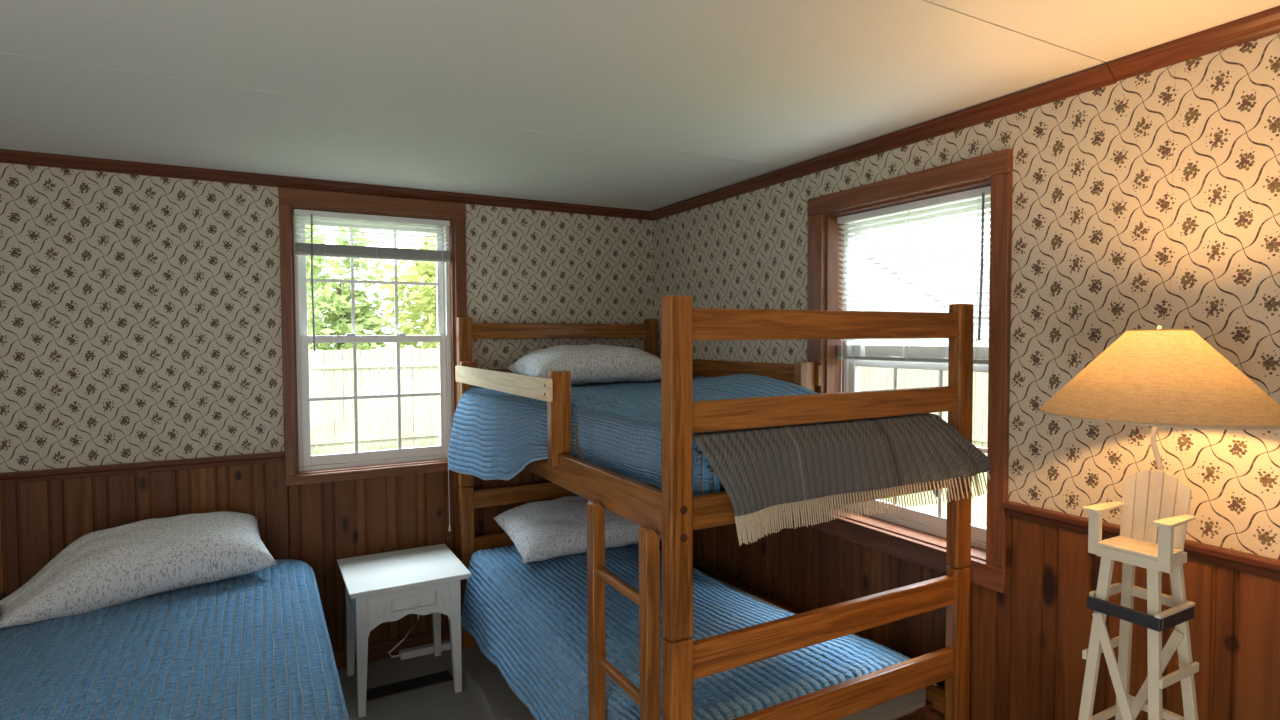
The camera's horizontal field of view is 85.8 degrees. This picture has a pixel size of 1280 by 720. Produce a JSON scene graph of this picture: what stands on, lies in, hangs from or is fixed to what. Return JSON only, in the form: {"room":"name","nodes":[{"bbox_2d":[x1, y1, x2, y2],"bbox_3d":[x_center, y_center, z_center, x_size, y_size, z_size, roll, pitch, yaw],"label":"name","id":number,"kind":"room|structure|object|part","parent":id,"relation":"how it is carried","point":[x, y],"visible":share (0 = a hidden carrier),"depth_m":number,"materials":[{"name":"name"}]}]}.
{"room":"bedroom","nodes":[
{"label":"bedroom","id":0,"kind":"room"},
{"bbox_2d":[0,163,652,650],"bbox_3d":[-1.474,0.307,3.188,3.790,2.218,0.182,-1,2,-29],"label":"wall","id":1,"kind":"structure","parent":0,"point":[140,315],"depth_m":2.87,"materials":[{"name":"paper"}]},
{"bbox_2d":[0,451,284,484],"bbox_3d":[-2.252,0.442,2.654,1.568,0.042,0.032,-1,2,-29],"label":"trim","id":2,"kind":"structure","parent":1,"relation":"attached to","point":[206,462],"depth_m":2.77,"materials":[{"name":"brown wood"}]},
{"bbox_2d":[0,149,650,219],"bbox_3d":[-1.430,-0.777,3.061,3.450,0.042,0.047,-1,2,-29],"label":"trim","id":3,"kind":"structure","parent":1,"relation":"attached to","point":[6,155],"depth_m":3.00,"materials":[{"name":"brown wood"}]},
{"bbox_2d":[278,187,466,485],"bbox_3d":[-1.243,-0.108,3.269,0.813,1.308,0.151,-1,2,-29],"label":"window","id":4,"kind":"structure","parent":1,"relation":"in","point":[299,461],"depth_m":3.22,"materials":[{"name":"brown wood"}]},
{"bbox_3d":[-1.551,-0.083,3.030,0.044,1.195,0.022,-1,2,-29],"label":"casing","id":5,"kind":"part","parent":4,"relation":"part of","materials":[{"name":"brown wood"}]},
{"bbox_3d":[-1.273,-0.372,3.302,0.655,0.577,0.028,-1,2,-29],"label":"sash","id":6,"kind":"part","parent":4,"relation":"part of","materials":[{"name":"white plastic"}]},
{"bbox_2d":[293,209,450,530],"bbox_3d":[-1.222,0.083,3.229,0.688,1.520,0.085,-1,2,-29],"label":"window blind","id":7,"kind":"object","parent":4,"relation":"attached to","point":[311,249],"visible":1,"depth_m":3.21,"materials":[{"name":"white plastic"}]},
{"bbox_3d":[-1.238,-0.482,3.234,0.682,0.014,0.026,-1,2,-29],"label":"rail","id":8,"kind":"part","parent":7,"relation":"part of","materials":[{"name":"white plastic"}]},
{"bbox_3d":[-0.949,0.087,3.362,0.014,1.500,0.054,-2,3,-43],"label":"pull cord","id":9,"kind":"part","parent":7,"relation":"part of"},
{"bbox_3d":[-1.217,-0.724,3.193,0.813,0.072,0.024,-1,2,-29],"label":"head casing","id":10,"kind":"part","parent":4,"relation":"part of","materials":[{"name":"brown wood"}]},
{"bbox_3d":[-1.256,0.180,3.294,0.655,0.595,0.028,-1,2,-29],"label":"sash","id":11,"kind":"part","parent":4,"relation":"part of","materials":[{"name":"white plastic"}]},
{"bbox_3d":[-0.881,-0.099,3.400,0.053,1.195,0.022,-1,2,-29],"label":"casing","id":12,"kind":"part","parent":4,"relation":"part of","materials":[{"name":"brown wood"}]},
{"bbox_2d":[333,627,449,668],"bbox_3d":[-1.434,1.376,3.131,3.420,0.085,0.016,-1,2,-29],"label":"baseboard","id":13,"kind":"structure","parent":1,"relation":"attached to","point":[377,651],"depth_m":3.26,"materials":[{"name":"brown wood"}]},
{"bbox_2d":[337,642,535,719],"bbox_3d":[-0.355,1.540,1.213,3.790,0.120,4.790,-1,2,-29],"label":"floor","id":14,"kind":"structure","parent":0,"point":[486,694],"depth_m":2.93,"materials":[{"name":"carpet"}]},
{"bbox_2d":[337,544,470,717],"bbox_3d":[-1.040,1.161,3.026,0.482,0.517,0.492,-1,2,-29],"label":"nightstand","id":15,"kind":"object","parent":14,"relation":"on","point":[380,588],"visible":1,"depth_m":2.91,"materials":[{"name":"white paint"}]},
{"bbox_3d":[-1.296,1.173,3.096,0.044,0.492,0.044,-1,2,-29],"label":"leg","id":16,"kind":"part","parent":15,"relation":"part of","materials":[{"name":"white paint"}]},
{"bbox_3d":[-1.217,0.992,2.923,0.016,0.120,0.324,-1,2,-29],"label":"panel","id":17,"kind":"part","parent":15,"relation":"part of","materials":[{"name":"white paint"}]},
{"bbox_3d":[-1.118,1.183,2.773,0.044,0.492,0.044,-1,2,-29],"label":"leg","id":18,"kind":"part","parent":15,"relation":"part of","materials":[{"name":"white paint"}]},
{"bbox_3d":[-1.037,0.998,2.790,0.008,0.091,0.004,-1,2,-29],"label":"drawer trim","id":19,"kind":"part","parent":15,"relation":"part of","materials":[{"name":"white paint"}]},
{"bbox_3d":[-0.930,0.996,2.842,0.184,0.065,0.018,-1,2,-29],"label":"drawer","id":20,"kind":"part","parent":15,"relation":"part of","materials":[{"name":"white paint"}]},
{"bbox_3d":[-0.920,0.993,2.822,0.033,0.032,0.028,-1,2,-29],"label":"knob","id":21,"kind":"part","parent":15,"relation":"part of","materials":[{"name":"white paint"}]},
{"bbox_3d":[-0.972,1.165,3.275,0.044,0.492,0.044,-1,2,-29],"label":"leg","id":22,"kind":"part","parent":15,"relation":"part of","materials":[{"name":"white paint"}]},
{"bbox_3d":[-0.830,0.993,2.904,0.008,0.091,0.004,-1,2,-29],"label":"drawer trim","id":23,"kind":"part","parent":15,"relation":"part of","materials":[{"name":"white paint"}]},
{"bbox_3d":[-0.794,1.175,2.952,0.044,0.492,0.044,-1,2,-29],"label":"leg","id":24,"kind":"part","parent":15,"relation":"part of","materials":[{"name":"white paint"}]},
{"bbox_2d":[366,670,452,700],"bbox_3d":[-1.013,1.418,3.001,0.370,0.006,0.093,-1,2,-29],"label":"floor vent","id":25,"kind":"object","parent":14,"relation":"in","point":[440,677],"visible":0.91,"depth_m":3.00,"materials":[{"name":"brown metal"}]},
{"bbox_2d":[388,615,450,659],"bbox_3d":[-1.039,1.200,3.299,0.329,0.420,0.046,-1,2,-29],"label":"power strip","id":26,"kind":"object","parent":14,"relation":"on","point":[421,650],"visible":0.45,"depth_m":3.28,"materials":[{"name":"white paint"}]},
{"bbox_3d":[-1.117,1.195,3.258,0.153,0.407,0.044,-1,2,-29],"label":"cord","id":27,"kind":"part","parent":26,"relation":"part of","materials":[{"name":"white plastic"}]},
{"bbox_2d":[455,295,973,719],"bbox_3d":[0.068,0.617,2.744,1.160,1.614,1.978,-1,2,-29],"label":"bunk bed","id":28,"kind":"object","parent":14,"relation":"on","point":[673,512],"visible":0.75,"depth_m":1.91,"materials":[{"name":"brown wood"}]},
{"bbox_3d":[-0.388,1.114,2.509,0.026,0.102,1.894,-1,2,-29],"label":"rail","id":29,"kind":"part","parent":28,"relation":"part of","materials":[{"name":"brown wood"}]},
{"bbox_3d":[-0.845,0.202,3.330,0.065,0.817,0.045,-1,2,-29],"label":"post","id":30,"kind":"part","parent":28,"relation":"part of","materials":[{"name":"brown wood"}]},
{"bbox_3d":[-0.841,1.010,3.358,0.065,0.794,0.045,-1,2,-29],"label":"post","id":31,"kind":"part","parent":28,"relation":"part of","materials":[{"name":"brown wood"}]},
{"bbox_3d":[-0.388,0.900,3.603,0.982,0.088,0.026,-1,2,-29],"label":"rail","id":32,"kind":"part","parent":28,"relation":"part of","materials":[{"name":"brown wood"}]},
{"bbox_3d":[-0.392,0.074,3.574,0.982,0.076,0.026,-1,2,-29],"label":"rail","id":33,"kind":"part","parent":28,"relation":"part of","materials":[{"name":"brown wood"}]},
{"bbox_3d":[-0.568,0.079,2.695,0.020,0.074,1.168,-1,2,-29],"label":"guard rail","id":34,"kind":"part","parent":28,"relation":"part of","materials":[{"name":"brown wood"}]},
{"bbox_3d":[-0.389,0.670,3.595,0.982,0.087,0.026,-1,2,-29],"label":"rail","id":35,"kind":"part","parent":28,"relation":"part of","materials":[{"name":"brown wood"}]},
{"bbox_3d":[-0.393,-0.150,3.567,0.982,0.078,0.026,-1,2,-29],"label":"rail","id":36,"kind":"part","parent":28,"relation":"part of","materials":[{"name":"brown wood"}]},
{"bbox_3d":[-0.391,0.347,2.482,0.026,0.103,1.894,-1,2,-29],"label":"rail","id":37,"kind":"part","parent":28,"relation":"part of","materials":[{"name":"brown wood"}]},
{"bbox_2d":[575,425,661,489],"bbox_3d":[0.071,0.251,2.738,0.953,0.178,1.850,-1,2,-29],"label":"mattress","id":38,"kind":"object","parent":28,"relation":"on","point":[579,451],"visible":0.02,"depth_m":2.25,"materials":[{"name":"fabric"}]},
{"bbox_2d":[448,374,937,496],"bbox_3d":[0.028,0.291,2.651,1.112,0.443,1.760,-1,2,-29],"label":"quilt","id":39,"kind":"object","parent":38,"relation":"on","point":[495,434],"visible":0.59,"depth_m":2.46,"materials":[{"name":"blue fabric"}]},
{"bbox_2d":[507,344,660,384],"bbox_3d":[-0.231,0.018,3.365,0.740,0.189,0.419,-1,2,-29],"label":"pillow","id":40,"kind":"object","parent":39,"relation":"on","point":[593,363],"visible":0.8,"depth_m":3.21,"materials":[{"name":"white fabric"}]},
{"bbox_3d":[0.061,0.181,3.830,0.065,0.817,0.045,-1,2,-29],"label":"post","id":41,"kind":"part","parent":28,"relation":"part of","materials":[{"name":"brown wood"}]},
{"bbox_3d":[0.088,0.256,1.641,0.065,0.817,0.045,-1,2,-29],"label":"post","id":42,"kind":"part","parent":28,"relation":"part of","materials":[{"name":"brown wood"}]},
{"bbox_3d":[0.092,1.064,1.669,0.065,0.794,0.045,-1,2,-29],"label":"post","id":43,"kind":"part","parent":28,"relation":"part of","materials":[{"name":"brown wood"}]},
{"bbox_3d":[0.421,0.045,3.261,0.018,0.082,1.212,-1,2,-29],"label":"guard rail","id":44,"kind":"part","parent":28,"relation":"part of","materials":[{"name":"brown wood"}]},
{"bbox_3d":[0.545,1.091,3.024,0.026,0.102,1.894,-1,2,-29],"label":"rail","id":45,"kind":"part","parent":28,"relation":"part of","materials":[{"name":"brown wood"}]},
{"bbox_2d":[700,571,925,719],"bbox_3d":[0.070,1.037,2.763,0.932,0.136,1.850,-1,2,-29],"label":"mattress","id":46,"kind":"object","parent":28,"relation":"on","point":[896,708],"visible":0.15,"depth_m":2.11,"materials":[{"name":"beige fabric"}]},
{"bbox_2d":[461,544,937,719],"bbox_3d":[0.022,1.067,2.737,1.078,0.321,1.864,-1,2,-29],"label":"quilt","id":47,"kind":"object","parent":46,"relation":"on","point":[529,620],"visible":0.66,"depth_m":2.40,"materials":[{"name":"blue fabric"}]},
{"bbox_2d":[493,496,661,563],"bbox_3d":[-0.288,0.789,3.348,0.740,0.206,0.452,-1,2,-29],"label":"pillow","id":48,"kind":"object","parent":47,"relation":"on","point":[548,529],"visible":0.67,"depth_m":3.19,"materials":[{"name":"white fabric"}]},
{"bbox_3d":[0.542,0.724,1.910,0.982,0.087,0.026,-1,2,-29],"label":"rail","id":49,"kind":"part","parent":28,"relation":"part of","materials":[{"name":"brown wood"}]},
{"bbox_3d":[0.541,0.360,1.897,0.982,0.082,0.026,-1,2,-29],"label":"rail","id":50,"kind":"part","parent":28,"relation":"part of","materials":[{"name":"brown wood"}]},
{"bbox_3d":[0.538,-0.096,1.881,0.982,0.078,0.026,-1,2,-29],"label":"rail","id":51,"kind":"part","parent":28,"relation":"part of","materials":[{"name":"brown wood"}]},
{"bbox_3d":[0.540,0.128,1.889,0.982,0.076,0.026,-1,2,-29],"label":"rail","id":52,"kind":"part","parent":28,"relation":"part of","materials":[{"name":"brown wood"}]},
{"bbox_2d":[693,413,990,545],"bbox_3d":[0.577,0.290,1.949,1.072,0.282,0.255,-1,2,-29],"label":"throw blanket","id":53,"kind":"object","parent":28,"relation":"hanging from","point":[760,470],"visible":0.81,"depth_m":1.82,"materials":[{"name":"grey fabric"}]},
{"bbox_3d":[0.544,0.954,1.918,0.982,0.088,0.026,-1,2,-29],"label":"rail","id":54,"kind":"part","parent":28,"relation":"part of","materials":[{"name":"brown wood"}]},
{"bbox_3d":[0.998,1.043,2.169,0.065,0.794,0.045,-1,2,-29],"label":"post","id":55,"kind":"part","parent":28,"relation":"part of","materials":[{"name":"brown wood"}]},
{"bbox_3d":[0.994,0.235,2.141,0.065,0.817,0.045,-1,2,-29],"label":"post","id":56,"kind":"part","parent":28,"relation":"part of","materials":[{"name":"brown wood"}]},
{"bbox_3d":[1.117,1.205,1.482,0.482,0.517,0.493,-1,2,-29],"label":"nightstand","id":57,"kind":"object","parent":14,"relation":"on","visible":0},
{"bbox_2d":[1039,326,1279,719],"bbox_3d":[1.102,0.436,1.476,0.436,1.016,0.436,-1,2,-29],"label":"table lamp","id":58,"kind":"object","parent":57,"relation":"on","point":[1159,377],"visible":1,"depth_m":1.41,"materials":[{"name":"fabric"}]},
{"bbox_3d":[0.979,0.370,1.481,0.014,0.093,0.021,-1,2,-29],"label":"arm post","id":59,"kind":"part","parent":58,"relation":"part of","materials":[{"name":"white paint"}]},
{"bbox_3d":[0.970,0.670,1.479,0.079,0.514,0.024,0,2,8],"label":"leg","id":60,"kind":"part","parent":58,"relation":"part of","materials":[{"name":"white paint"}]},
{"bbox_3d":[1.011,0.319,1.497,0.121,0.007,0.034,-1,2,-29],"label":"armrest","id":61,"kind":"part","parent":58,"relation":"part of","materials":[{"name":"white paint"}]},
{"bbox_3d":[1.085,0.668,1.542,0.024,0.514,0.079,1,2,24],"label":"leg","id":62,"kind":"part","parent":58,"relation":"part of","materials":[{"name":"white paint"}]},
{"bbox_3d":[1.044,0.393,1.443,0.094,0.007,0.120,-1,2,-29],"label":"seat","id":63,"kind":"part","parent":58,"relation":"part of","materials":[{"name":"white paint"}]},
{"bbox_3d":[1.054,0.408,1.448,0.114,0.022,0.118,-1,2,-29],"label":"seat frame","id":64,"kind":"part","parent":58,"relation":"part of","materials":[{"name":"white paint"}]},
{"bbox_3d":[1.051,0.509,1.450,0.140,0.019,0.140,-1,2,-29],"label":"foot rail","id":65,"kind":"part","parent":58,"relation":"part of","materials":[{"name":"white paint"}]},
{"bbox_3d":[1.027,0.674,1.374,0.024,0.514,0.079,1,2,24],"label":"leg","id":66,"kind":"part","parent":58,"relation":"part of","materials":[{"name":"white paint"}]},
{"bbox_3d":[1.097,0.317,1.469,0.033,0.163,0.126,-1,2,-29],"label":"backrest","id":67,"kind":"part","parent":58,"relation":"part of","materials":[{"name":"white paint"}]},
{"bbox_3d":[1.109,0.420,1.481,0.044,0.686,0.014,-1,2,-29],"label":"stem","id":68,"kind":"part","parent":58,"relation":"part of","materials":[{"name":"white paint"}]},
{"bbox_3d":[1.100,0.117,1.465,0.436,0.004,0.436,-1,2,-29],"label":"shade trim","id":69,"kind":"part","parent":58,"relation":"part of","materials":[{"name":"beige fabric"}]},
{"bbox_3d":[1.100,0.027,1.462,0.434,0.181,0.434,-1,2,-29],"label":"lamp shade","id":70,"kind":"part","parent":58,"relation":"part of","materials":[{"name":"fabric"}]},
{"bbox_3d":[1.099,-0.064,1.458,0.116,0.004,0.116,-1,2,-29],"label":"shade trim","id":71,"kind":"part","parent":58,"relation":"part of","materials":[{"name":"beige fabric"}]},
{"bbox_3d":[1.042,0.373,1.365,0.014,0.093,0.021,-1,2,-29],"label":"arm post","id":72,"kind":"part","parent":58,"relation":"part of","materials":[{"name":"white paint"}]},
{"bbox_3d":[1.075,0.323,1.382,0.121,0.007,0.034,-1,2,-29],"label":"armrest","id":73,"kind":"part","parent":58,"relation":"part of","materials":[{"name":"white paint"}]},
{"bbox_3d":[1.143,0.671,1.437,0.079,0.514,0.024,0,2,8],"label":"leg","id":74,"kind":"part","parent":58,"relation":"part of","materials":[{"name":"white paint"}]},
{"bbox_3d":[-1.444,1.182,1.940,0.980,0.555,1.935,-1,2,-29],"label":"bed","id":75,"kind":"object","parent":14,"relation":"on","visible":0},
{"bbox_2d":[0,559,348,719],"bbox_3d":[-1.427,1.100,1.955,1.068,0.462,1.991,-1,2,-29],"label":"quilt","id":76,"kind":"object","parent":75,"relation":"on","point":[256,645],"visible":0.77,"depth_m":2.02,"materials":[{"name":"blue fabric"}]},
{"bbox_2d":[0,511,276,628],"bbox_3d":[-1.863,0.750,2.590,0.828,0.261,0.370,-2,3,-40],"label":"pillow","id":77,"kind":"object","parent":76,"relation":"on","point":[101,569],"visible":1,"depth_m":2.49,"materials":[{"name":"white fabric"}]},
{"bbox_2d":[0,0,1279,210],"bbox_3d":[-0.366,-0.797,1.132,3.790,0.120,4.790,-1,2,-29],"label":"ceiling","id":78,"kind":"structure","parent":0,"point":[645,105],"depth_m":1.86,"materials":[{"name":"paint"}]},
{"bbox_2d":[652,33,1279,719],"bbox_3d":[1.260,0.336,1.969,0.182,2.218,4.620,-1,2,-29],"label":"wall","id":79,"kind":"structure","parent":0,"point":[1149,200],"depth_m":1.87,"materials":[{"name":"paper"}]},
{"bbox_2d":[649,63,1116,220],"bbox_3d":[0.635,-0.775,2.842,0.047,0.042,2.425,-1,2,-29],"label":"trim","id":80,"kind":"structure","parent":79,"relation":"attached to","point":[1101,76],"depth_m":2.29,"materials":[{"name":"brown wood"}]},
{"bbox_2d":[807,149,1012,592],"bbox_3d":[0.965,0.026,2.471,0.191,1.329,0.854,-1,2,-29],"label":"window","id":81,"kind":"structure","parent":79,"relation":"in","point":[988,543],"depth_m":2.37,"materials":[{"name":"brown wood"}]},
{"bbox_3d":[0.707,0.015,2.771,0.022,1.186,0.080,-1,2,-29],"label":"casing","id":82,"kind":"part","parent":81,"relation":"part of","materials":[{"name":"brown wood"}]},
{"bbox_3d":[0.890,-0.602,2.410,0.024,0.069,0.854,-1,2,-29],"label":"head casing","id":83,"kind":"part","parent":81,"relation":"part of","materials":[{"name":"brown wood"}]},
{"bbox_2d":[837,186,990,391],"bbox_3d":[0.939,0.011,2.444,0.085,1.134,0.688,-1,2,-29],"label":"window blind","id":84,"kind":"object","parent":81,"relation":"attached to","point":[982,192],"visible":0.66,"depth_m":2.41,"materials":[{"name":"white plastic"}]},
{"bbox_3d":[0.780,0.013,2.700,0.054,1.114,0.014,-1,2,-15],"label":"pull cord","id":85,"kind":"part","parent":84,"relation":"part of","materials":[{"name":"white fabric"}]},
{"bbox_3d":[0.825,-0.275,2.669,0.002,0.537,0.002,-1,2,-29],"label":"ladder cord","id":86,"kind":"part","parent":84,"relation":"part of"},
{"bbox_3d":[0.950,-0.268,2.442,0.002,0.537,0.002,-1,2,-29],"label":"ladder cord","id":87,"kind":"part","parent":84,"relation":"part of","materials":[{"name":"white fabric"}]},
{"bbox_3d":[0.963,-0.002,2.457,0.026,0.014,0.682,-1,2,-29],"label":"rail","id":88,"kind":"part","parent":84,"relation":"part of","materials":[{"name":"white plastic"}]},
{"bbox_3d":[1.081,-0.260,2.205,0.002,0.537,0.002,-1,2,-29],"label":"ladder cord","id":89,"kind":"part","parent":84,"relation":"part of","materials":[{"name":"white fabric"}]},
{"bbox_3d":[1.021,0.023,2.490,0.075,1.182,0.708,-1,2,-29],"label":"frame","id":90,"kind":"part","parent":81,"relation":"part of","materials":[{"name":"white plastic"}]},
{"bbox_3d":[1.007,0.294,2.491,0.028,0.590,0.655,-1,2,-29],"label":"sash","id":91,"kind":"part","parent":81,"relation":"part of","materials":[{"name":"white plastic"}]},
{"bbox_3d":[1.031,-0.253,2.487,0.028,0.573,0.655,-1,2,-29],"label":"sash","id":92,"kind":"part","parent":81,"relation":"part of","materials":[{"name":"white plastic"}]},
{"bbox_3d":[1.087,0.037,2.084,0.022,1.186,0.058,-1,2,-29],"label":"casing","id":93,"kind":"part","parent":81,"relation":"part of","materials":[{"name":"brown wood"}]},
{"bbox_2d":[1003,501,1279,579],"bbox_3d":[1.656,0.478,1.062,0.032,0.042,2.302,-1,2,-29],"label":"trim","id":94,"kind":"structure","parent":79,"relation":"attached to","point":[1264,566],"depth_m":1.65,"materials":[{"name":"brown wood"}]},
{"bbox_2d":[1108,6,1279,80],"bbox_3d":[1.710,-0.717,0.895,0.047,0.042,2.024,-1,2,-29],"label":"trim","id":95,"kind":"structure","parent":79,"relation":"attached to","point":[1259,25],"depth_m":1.61,"materials":[{"name":"brown wood"}]},
{"label":"outside","id":96,"kind":"structure","parent":0,"visible":0},
{"bbox_2d":[316,396,986,526],"bbox_3d":[-4.413,1.724,14.217,30.000,0.150,21.780,-1,2,-29],"label":"lawn","id":97,"kind":"structure","parent":96,"point":[979,504],"depth_m":8.76,"materials":[{"name":"plant"}]},
{"bbox_2d":[307,260,331,428],"bbox_3d":[-10.732,-0.516,16.929,5.450,4.200,5.400,-1,2,-29],"label":"house","id":98,"kind":"structure","parent":97,"relation":"on","point":[324,271],"depth_m":17.09,"materials":[{"name":"white"}]},
{"bbox_2d":[305,225,390,421],"bbox_3d":[-6.349,-0.694,14.541,2.115,4.699,2.100,-1,2,-29],"label":"leafy tree","id":99,"kind":"object","parent":97,"relation":"on","point":[338,305],"visible":0.44,"depth_m":14.19,"materials":[{"name":"green plant"}]},
{"bbox_2d":[309,345,439,454],"bbox_3d":[-3.854,0.721,12.334,15.200,1.980,0.160,-1,2,-29],"label":"fence","id":100,"kind":"object","parent":97,"relation":"on","point":[418,376],"visible":0.08,"depth_m":11.87,"materials":[{"name":"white wood"}]},
{"bbox_3d":[-3.828,0.068,12.258,15.200,0.090,0.039,-1,2,-29],"label":"rail","id":101,"kind":"part","parent":100,"relation":"part of","materials":[{"name":"white wood"}]},
{"bbox_3d":[-3.822,1.317,12.301,15.200,0.090,0.039,-1,2,-29],"label":"rail","id":102,"kind":"part","parent":100,"relation":"part of","materials":[{"name":"white wood"}]},
{"bbox_3d":[-4.088,0.726,12.240,0.100,1.980,0.099,-1,2,-29],"label":"post","id":103,"kind":"part","parent":100,"relation":"part of","materials":[{"name":"white wood"}]},
{"bbox_2d":[363,443,394,450],"bbox_3d":[-4.335,1.569,11.662,0.673,0.337,0.291,-1,2,-29],"label":"grass tuft","id":104,"kind":"object","parent":97,"relation":"on","point":[391,447],"visible":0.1,"depth_m":11.66,"materials":[{"name":"plant"}]},
{"bbox_2d":[375,233,438,412],"bbox_3d":[-4.120,-0.719,14.929,3.118,4.702,2.493,-1,2,-29],"label":"leafy tree","id":105,"kind":"object","parent":97,"relation":"on","point":[420,271],"visible":0.28,"depth_m":14.17,"materials":[{"name":"green plant"}]},
{"bbox_2d":[860,342,988,455],"bbox_3d":[7.028,0.784,9.011,0.160,1.980,16.100,-1,2,-29],"label":"fence","id":106,"kind":"object","parent":97,"relation":"on","point":[871,378],"visible":0.08,"depth_m":12.30,"materials":[{"name":"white wood"}]},
{"bbox_3d":[6.978,1.380,9.002,0.039,0.090,16.100,-1,2,-29],"label":"rail","id":107,"kind":"part","parent":106,"relation":"part of","materials":[{"name":"white wood"}]},
{"bbox_2d":[865,245,989,346],"bbox_3d":[7.253,-0.815,18.742,4.500,4.500,6.600,-1,2,-29],"label":"house","id":108,"kind":"structure","parent":97,"relation":"on","point":[883,343],"depth_m":16.75,"materials":[{"name":"white"}]}
]}

